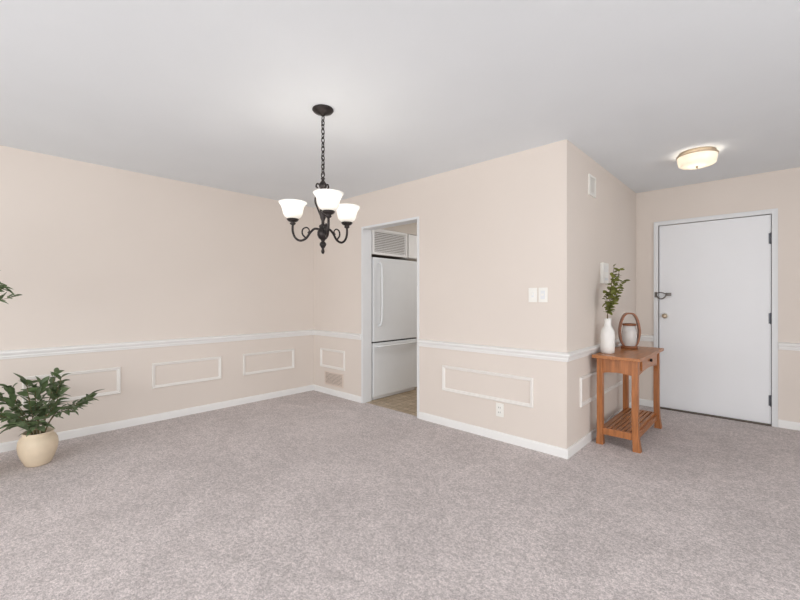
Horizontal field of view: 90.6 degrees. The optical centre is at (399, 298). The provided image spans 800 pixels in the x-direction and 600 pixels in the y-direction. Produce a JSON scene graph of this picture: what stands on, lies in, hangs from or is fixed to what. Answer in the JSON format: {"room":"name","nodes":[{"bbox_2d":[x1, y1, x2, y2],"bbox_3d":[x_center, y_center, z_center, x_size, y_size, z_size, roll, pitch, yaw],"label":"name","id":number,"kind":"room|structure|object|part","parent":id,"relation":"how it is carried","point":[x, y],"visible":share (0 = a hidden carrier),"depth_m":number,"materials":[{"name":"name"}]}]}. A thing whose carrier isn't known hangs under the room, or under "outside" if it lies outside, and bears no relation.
{"room":"dining room","nodes":[
{"label":"dining room","id":0,"kind":"room"},
{"bbox_2d":[0,145,416,442],"bbox_3d":[-2.549,0.000,3.904,0.120,2.440,8.450,0,0,43],"label":"wall","id":1,"kind":"structure","parent":0,"point":[94,253],"depth_m":3.85,"materials":[{"name":"paint"}]},
{"bbox_2d":[22,367,120,407],"bbox_3d":[-2.855,0.765,3.478,0.016,0.250,0.670,0,0,43],"label":"trim","id":2,"kind":"structure","parent":1,"relation":"attached to","point":[118,369],"depth_m":3.53,"materials":[{"name":"white wood"}]},
{"bbox_2d":[0,329,313,359],"bbox_3d":[-3.221,0.449,3.075,0.034,0.073,6.080,0,0,43],"label":"trim","id":3,"kind":"structure","parent":1,"relation":"attached to","point":[62,350],"depth_m":3.81,"materials":[{"name":"white wood"}]},
{"bbox_2d":[0,384,313,452],"bbox_3d":[-3.229,1.184,3.082,0.013,0.072,6.080,0,0,43],"label":"baseboard","id":4,"kind":"structure","parent":1,"relation":"attached to","point":[11,445],"depth_m":3.96,"materials":[{"name":"white wood"}]},
{"bbox_2d":[152,356,220,388],"bbox_3d":[-2.217,0.765,4.159,0.016,0.250,0.675,0,0,43],"label":"trim","id":5,"kind":"structure","parent":1,"relation":"attached to","point":[218,357],"depth_m":4.13,"materials":[{"name":"white wood"}]},
{"bbox_2d":[243,349,294,375],"bbox_3d":[-1.585,0.765,4.834,0.016,0.250,0.675,0,0,43],"label":"trim","id":6,"kind":"structure","parent":1,"relation":"attached to","point":[285,350],"depth_m":4.82,"materials":[{"name":"white wood"}]},
{"bbox_2d":[382,223,416,235],"bbox_3d":[-0.024,-1.038,5.786,0.990,0.365,2.010,0,0,43],"label":"soffit","id":7,"kind":"structure","parent":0,"point":[411,229],"depth_m":5.18,"materials":[{"name":"beige paint"}]},
{"bbox_2d":[0,387,799,599],"bbox_3d":[0.074,1.270,1.446,7.310,0.100,8.450,0,0,43],"label":"floor","id":8,"kind":"structure","parent":0,"point":[309,495],"depth_m":2.26,"materials":[{"name":"beige carpet"}]},
{"bbox_2d":[0,282,21,303],"bbox_3d":[-2.891,0.295,2.603,0.656,1.851,0.495,0,0,-27],"label":"tree","id":9,"kind":"object","parent":8,"relation":"on","point":[1,285],"visible":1,"depth_m":2.62,"materials":[{"name":"green plant"}]},
{"bbox_2d":[0,368,103,466],"bbox_3d":[-2.658,0.872,2.956,0.775,0.696,0.747,0,0,22],"label":"potted plant","id":10,"kind":"object","parent":8,"relation":"on","point":[37,446],"visible":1,"depth_m":2.87,"materials":[{"name":"green plant"}]},
{"bbox_3d":[-2.676,1.099,2.928,0.232,0.241,0.232,0,0,43],"label":"pot","id":11,"kind":"part","parent":10,"relation":"part of","materials":[{"name":"beige ceramic"}]},
{"bbox_2d":[372,257,416,399],"bbox_3d":[-0.282,0.360,5.253,0.804,1.720,0.816,0,0,43],"label":"refrigerator","id":12,"kind":"object","parent":8,"relation":"on","point":[394,281],"visible":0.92,"depth_m":5.00,"materials":[{"name":"metal"}]},
{"bbox_3d":[-0.230,-0.055,4.780,0.080,0.795,0.027,0,0,43],"label":"handle","id":13,"kind":"part","parent":12,"relation":"part of","materials":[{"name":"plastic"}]},
{"bbox_2d":[372,229,406,258],"bbox_3d":[-0.455,-0.693,5.268,0.930,0.315,0.615,0,0,43],"label":"air vent","id":14,"kind":"object","parent":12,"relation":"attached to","point":[388,244],"visible":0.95,"depth_m":4.96,"materials":[{"name":"white metal"}]},
{"bbox_3d":[-0.065,0.010,5.050,0.062,1.020,0.816,0,0,43],"label":"fridge door","id":15,"kind":"part","parent":12,"relation":"part of","materials":[{"name":"metal"}]},
{"bbox_3d":[-0.065,0.861,5.050,0.062,0.649,0.816,0,0,43],"label":"freezer drawer","id":16,"kind":"part","parent":12,"relation":"part of","materials":[{"name":"metal"}]},
{"bbox_3d":[-0.021,0.577,5.009,0.068,0.031,0.725,0,0,43],"label":"drawer handle","id":17,"kind":"part","parent":12,"relation":"part of","materials":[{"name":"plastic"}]},
{"bbox_2d":[592,346,663,453],"bbox_3d":[2.063,0.845,3.549,0.355,0.750,0.940,0,0,43],"label":"console table","id":18,"kind":"object","parent":8,"relation":"on","point":[627,362],"visible":0.97,"depth_m":3.32,"materials":[{"name":"brown wood"}]},
{"bbox_3d":[1.692,0.858,3.344,0.055,0.724,0.055,0,0,43],"label":"leg","id":19,"kind":"part","parent":18,"relation":"part of","materials":[{"name":"brown wood"}]},
{"bbox_2d":[600,263,629,353],"bbox_3d":[1.847,0.082,3.428,0.220,0.776,0.152,0,0,3],"label":"vase","id":20,"kind":"object","parent":18,"relation":"on","point":[607,337],"visible":1,"depth_m":3.39,"materials":[{"name":"ceramic"}]},
{"bbox_3d":[1.968,1.114,3.638,0.025,0.042,0.760,0,0,43],"label":"shelf rail","id":21,"kind":"part","parent":18,"relation":"part of","materials":[{"name":"brown wood"}]},
{"bbox_3d":[1.787,1.107,3.255,0.215,0.055,0.027,0,0,43],"label":"shelf rail","id":22,"kind":"part","parent":18,"relation":"part of","materials":[{"name":"brown wood"}]},
{"bbox_3d":[2.243,0.858,3.932,0.055,0.724,0.055,0,0,43],"label":"leg","id":23,"kind":"part","parent":18,"relation":"part of","materials":[{"name":"brown wood"}]},
{"bbox_2d":[618,312,640,348],"bbox_3d":[2.171,0.300,3.749,0.188,0.339,0.144,0,0,43],"label":"candle lantern","id":24,"kind":"object","parent":18,"relation":"on","point":[629,336],"visible":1,"depth_m":3.71,"materials":[{"name":"brown wood"}]},
{"bbox_2d":[624,331,634,345],"bbox_3d":[2.171,0.374,3.749,0.092,0.139,0.092,0,0,43],"label":"candle","id":25,"kind":"object","parent":24,"relation":"on","point":[629,336],"depth_m":3.71,"materials":[{"name":"wax"}]},
{"bbox_3d":[1.889,0.858,3.160,0.064,0.724,0.055,0,0,43],"label":"leg","id":26,"kind":"part","parent":18,"relation":"part of","materials":[{"name":"brown wood"}]},
{"bbox_3d":[2.158,1.114,3.460,0.025,0.042,0.760,0,0,43],"label":"shelf rail","id":27,"kind":"part","parent":18,"relation":"part of","materials":[{"name":"brown wood"}]},
{"bbox_3d":[2.170,0.549,3.448,0.012,0.086,0.560,0,0,43],"label":"drawer","id":28,"kind":"part","parent":18,"relation":"part of","materials":[{"name":"brown wood"}]},
{"bbox_3d":[2.440,0.858,3.747,0.064,0.724,0.055,0,0,43],"label":"leg","id":29,"kind":"part","parent":18,"relation":"part of","materials":[{"name":"brown wood"}]},
{"bbox_2d":[660,407,771,426],"bbox_3d":[3.236,1.214,4.122,0.924,0.012,0.080,0,0,43],"label":"threshold","id":30,"kind":"object","parent":8,"relation":"on","point":[684,411],"visible":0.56,"depth_m":4.06,"materials":[{"name":"brown metal"}]},
{"bbox_2d":[0,0,799,207],"bbox_3d":[0.074,-1.270,1.446,7.310,0.100,8.450,0,0,43],"label":"ceiling","id":31,"kind":"structure","parent":0,"point":[220,94],"depth_m":2.26,"materials":[{"name":"paint"}]},
{"bbox_2d":[278,104,359,253],"bbox_3d":[-0.460,-0.755,2.580,0.540,0.929,0.502,0,0,43],"label":"chandelier","id":32,"kind":"object","parent":31,"relation":"hanging from","point":[328,200],"visible":1,"depth_m":2.54,"materials":[{"name":"white glass"}]},
{"bbox_3d":[-0.700,-0.577,2.586,0.182,0.106,0.182,0,0,43],"label":"lamp shade","id":33,"kind":"part","parent":32,"relation":"part of","materials":[{"name":"white glass"}]},
{"bbox_3d":[-0.611,-0.428,2.570,0.198,0.115,0.014,0,0,10],"label":"arm","id":34,"kind":"part","parent":32,"relation":"part of","materials":[{"name":"brown metal"}]},
{"bbox_3d":[-0.496,-1.005,2.550,0.023,0.352,0.023,0,0,43],"label":"cord","id":35,"kind":"part","parent":32,"relation":"part of","materials":[{"name":"brown metal"}]},
{"bbox_3d":[-0.496,-0.991,2.550,0.021,0.386,0.021,0,0,-2],"label":"chain","id":36,"kind":"part","parent":32,"relation":"part of","materials":[{"name":"brown metal"}]},
{"bbox_3d":[-0.456,-0.428,2.440,0.014,0.115,0.198,0,0,-20],"label":"arm","id":37,"kind":"part","parent":32,"relation":"part of","materials":[{"name":"brown metal"}]},
{"bbox_3d":[-0.425,-0.577,2.356,0.182,0.106,0.182,0,0,43],"label":"lamp shade","id":38,"kind":"part","parent":32,"relation":"part of","materials":[{"name":"white glass"}]},
{"bbox_3d":[-0.421,-0.428,2.639,0.014,0.115,0.198,0,0,40],"label":"arm","id":39,"kind":"part","parent":32,"relation":"part of","materials":[{"name":"brown metal"}]},
{"bbox_3d":[-0.363,-0.577,2.709,0.182,0.106,0.182,0,0,43],"label":"lamp shade","id":40,"kind":"part","parent":32,"relation":"part of","materials":[{"name":"white glass"}]},
{"bbox_2d":[676,147,718,169],"bbox_3d":[2.475,-1.153,3.300,0.286,0.134,0.286,0,0,43],"label":"flush ceiling light","id":41,"kind":"object","parent":31,"relation":"attached to","point":[700,157],"visible":1,"depth_m":3.22,"materials":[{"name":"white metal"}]},
{"bbox_3d":[2.475,-1.210,3.300,0.256,0.021,0.256,0,0,43],"label":"mount plate","id":42,"kind":"part","parent":41,"relation":"part of","materials":[{"name":"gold metal"}]},
{"bbox_2d":[397,234,416,261],"bbox_3d":[0.056,-0.692,5.814,0.930,0.315,0.840,0,0,43],"label":"upper cabinet","id":43,"kind":"object","parent":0,"point":[411,239],"depth_m":5.25,"materials":[{"name":"white wood"}]},
{"bbox_2d":[314,139,572,448],"bbox_3d":[0.101,0.000,4.209,3.330,2.440,0.120,0,0,43],"label":"wall","id":44,"kind":"structure","parent":0,"point":[492,231],"depth_m":3.53,"materials":[{"name":"paint"}]},
{"bbox_2d":[320,348,344,370],"bbox_3d":[-0.861,0.763,5.018,0.500,0.243,0.016,0,0,43],"label":"trim","id":45,"kind":"structure","parent":44,"relation":"attached to","point":[321,349],"depth_m":5.00,"materials":[{"name":"white wood"}]},
{"bbox_2d":[324,371,343,387],"bbox_3d":[-0.836,1.018,5.000,0.380,0.175,0.008,0,0,43],"label":"air vent","id":46,"kind":"object","parent":44,"relation":"in","point":[334,379],"visible":1,"depth_m":4.99,"materials":[{"name":"beige metal"}]},
{"bbox_2d":[313,330,360,339],"bbox_3d":[-0.812,0.449,4.960,0.970,0.073,0.034,0,0,43],"label":"trim","id":47,"kind":"structure","parent":44,"relation":"attached to","point":[356,336],"depth_m":4.91,"materials":[{"name":"white wood"}]},
{"bbox_2d":[314,385,360,402],"bbox_3d":[-0.805,1.184,4.968,0.970,0.072,0.013,0,0,43],"label":"baseboard","id":48,"kind":"structure","parent":44,"relation":"attached to","point":[333,392],"depth_m":4.92,"materials":[{"name":"white wood"}]},
{"bbox_2d":[361,216,418,418],"bbox_3d":[-0.083,0.191,4.382,0.881,2.058,0.140,0,0,43],"label":"trim","id":49,"kind":"structure","parent":44,"relation":"attached to","point":[366,231],"depth_m":4.64,"materials":[{"name":"white wood"}]},
{"bbox_2d":[442,365,532,407],"bbox_3d":[0.742,0.763,3.515,0.915,0.243,0.016,0,0,43],"label":"trim","id":50,"kind":"structure","parent":44,"relation":"attached to","point":[530,405],"depth_m":3.47,"materials":[{"name":"white wood"}]},
{"bbox_2d":[419,411,567,458],"bbox_3d":[0.737,1.184,3.522,1.488,0.072,0.013,0,0,43],"label":"baseboard","id":51,"kind":"structure","parent":44,"relation":"attached to","point":[515,440],"depth_m":3.41,"materials":[{"name":"white wood"}]},
{"bbox_2d":[417,339,569,361],"bbox_3d":[0.738,0.449,3.507,1.509,0.073,0.034,0,0,43],"label":"trim","id":52,"kind":"structure","parent":44,"relation":"attached to","point":[507,351],"depth_m":3.40,"materials":[{"name":"white wood"}]},
{"bbox_2d":[496,402,503,416],"bbox_3d":[0.859,0.958,3.410,0.072,0.116,0.010,0,0,43],"label":"electrical outlet","id":53,"kind":"object","parent":44,"relation":"attached to","point":[499,406],"visible":1,"depth_m":3.41,"materials":[{"name":"white plastic"}]},
{"bbox_2d":[529,288,536,301],"bbox_3d":[1.072,-0.030,3.204,0.072,0.116,0.018,0,0,43],"label":"light switch","id":54,"kind":"object","parent":44,"relation":"attached to","point":[532,291],"visible":1,"depth_m":3.20,"materials":[{"name":"white plastic"}]},
{"bbox_2d":[538,288,547,301],"bbox_3d":[1.135,-0.030,3.148,0.072,0.116,0.015,0,0,43],"label":"light switch","id":55,"kind":"object","parent":44,"relation":"attached to","point":[542,292],"visible":1,"depth_m":3.15,"materials":[{"name":"white plastic"}]},
{"bbox_2d":[573,144,635,443],"bbox_3d":[2.000,0.000,3.889,0.120,2.440,2.010,0,0,43],"label":"wall","id":56,"kind":"structure","parent":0,"point":[604,226],"depth_m":3.54,"materials":[{"name":"beige paint"}]},
{"bbox_2d":[588,174,595,197],"bbox_3d":[1.669,-0.978,3.438,0.012,0.175,0.170,0,0,43],"label":"wall vent","id":57,"kind":"object","parent":56,"relation":"attached to","point":[591,179],"depth_m":3.43,"materials":[{"name":"white plastic"}]},
{"bbox_2d":[567,402,630,458],"bbox_3d":[2.003,1.184,3.795,0.013,0.072,2.143,0,0,43],"label":"baseboard","id":58,"kind":"structure","parent":56,"relation":"attached to","point":[591,435],"depth_m":3.28,"materials":[{"name":"white wood"}]},
{"bbox_2d":[567,334,636,361],"bbox_3d":[2.004,0.449,3.780,0.034,0.073,2.164,0,0,43],"label":"trim","id":59,"kind":"structure","parent":56,"relation":"attached to","point":[587,351],"depth_m":3.30,"materials":[{"name":"white wood"}]},
{"bbox_2d":[600,262,608,283],"bbox_3d":[1.896,-0.235,3.664,0.034,0.190,0.160,0,0,43],"label":"intercom panel","id":60,"kind":"object","parent":56,"relation":"attached to","point":[604,267],"visible":0.98,"depth_m":3.62,"materials":[{"name":"white plastic"}]},
{"bbox_2d":[580,370,630,406],"bbox_3d":[1.999,0.763,3.787,0.016,0.243,1.540,0,0,43],"label":"trim","id":61,"kind":"structure","parent":56,"relation":"attached to","point":[594,397],"depth_m":3.40,"materials":[{"name":"white wood"}]},
{"bbox_2d":[636,167,799,422],"bbox_3d":[2.922,0.000,4.484,7.070,2.440,0.120,0,0,43],"label":"wall","id":62,"kind":"structure","parent":0,"point":[780,189],"depth_m":3.90,"materials":[{"name":"beige paint"}]},
{"bbox_2d":[639,398,652,406],"bbox_3d":[2.791,1.184,4.516,0.175,0.072,0.013,0,0,43],"label":"baseboard","id":63,"kind":"structure","parent":62,"relation":"attached to","point":[644,402],"depth_m":4.50,"materials":[{"name":"white wood"}]},
{"bbox_2d":[640,335,653,341],"bbox_3d":[2.784,0.449,4.508,0.175,0.073,0.034,0,0,43],"label":"trim","id":64,"kind":"structure","parent":62,"relation":"attached to","point":[650,338],"depth_m":4.48,"materials":[{"name":"white wood"}]},
{"bbox_2d":[659,215,770,423],"bbox_3d":[3.249,0.198,4.134,0.914,2.016,0.044,0,0,43],"label":"door","id":65,"kind":"structure","parent":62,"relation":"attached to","point":[715,337],"depth_m":4.09,"materials":[{"name":"white wood"}]},
{"bbox_2d":[654,208,777,426],"bbox_3d":[3.231,0.181,4.117,1.010,2.078,0.034,0,0,43],"label":"door frame","id":66,"kind":"structure","parent":62,"relation":"attached to","point":[773,212],"depth_m":3.79,"materials":[{"name":"white wood"}]},
{"bbox_2d":[771,215,771,422],"bbox_3d":[3.282,0.203,4.171,0.924,2.035,0.045,0,0,43],"label":"frame shadow","id":67,"kind":"object","parent":62,"relation":"attached to","point":[771,215],"visible":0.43,"depth_m":3.84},
{"bbox_2d":[778,419,799,430],"bbox_3d":[4.525,1.184,2.890,2.551,0.072,0.013,0,0,43],"label":"baseboard","id":68,"kind":"structure","parent":62,"relation":"attached to","point":[781,423],"depth_m":3.71,"materials":[{"name":"white wood"}]},
{"bbox_2d":[778,342,799,350],"bbox_3d":[4.518,0.449,2.883,2.551,0.073,0.034,0,0,43],"label":"trim","id":69,"kind":"structure","parent":62,"relation":"attached to","point":[781,345],"depth_m":3.70,"materials":[{"name":"white wood"}]}
]}

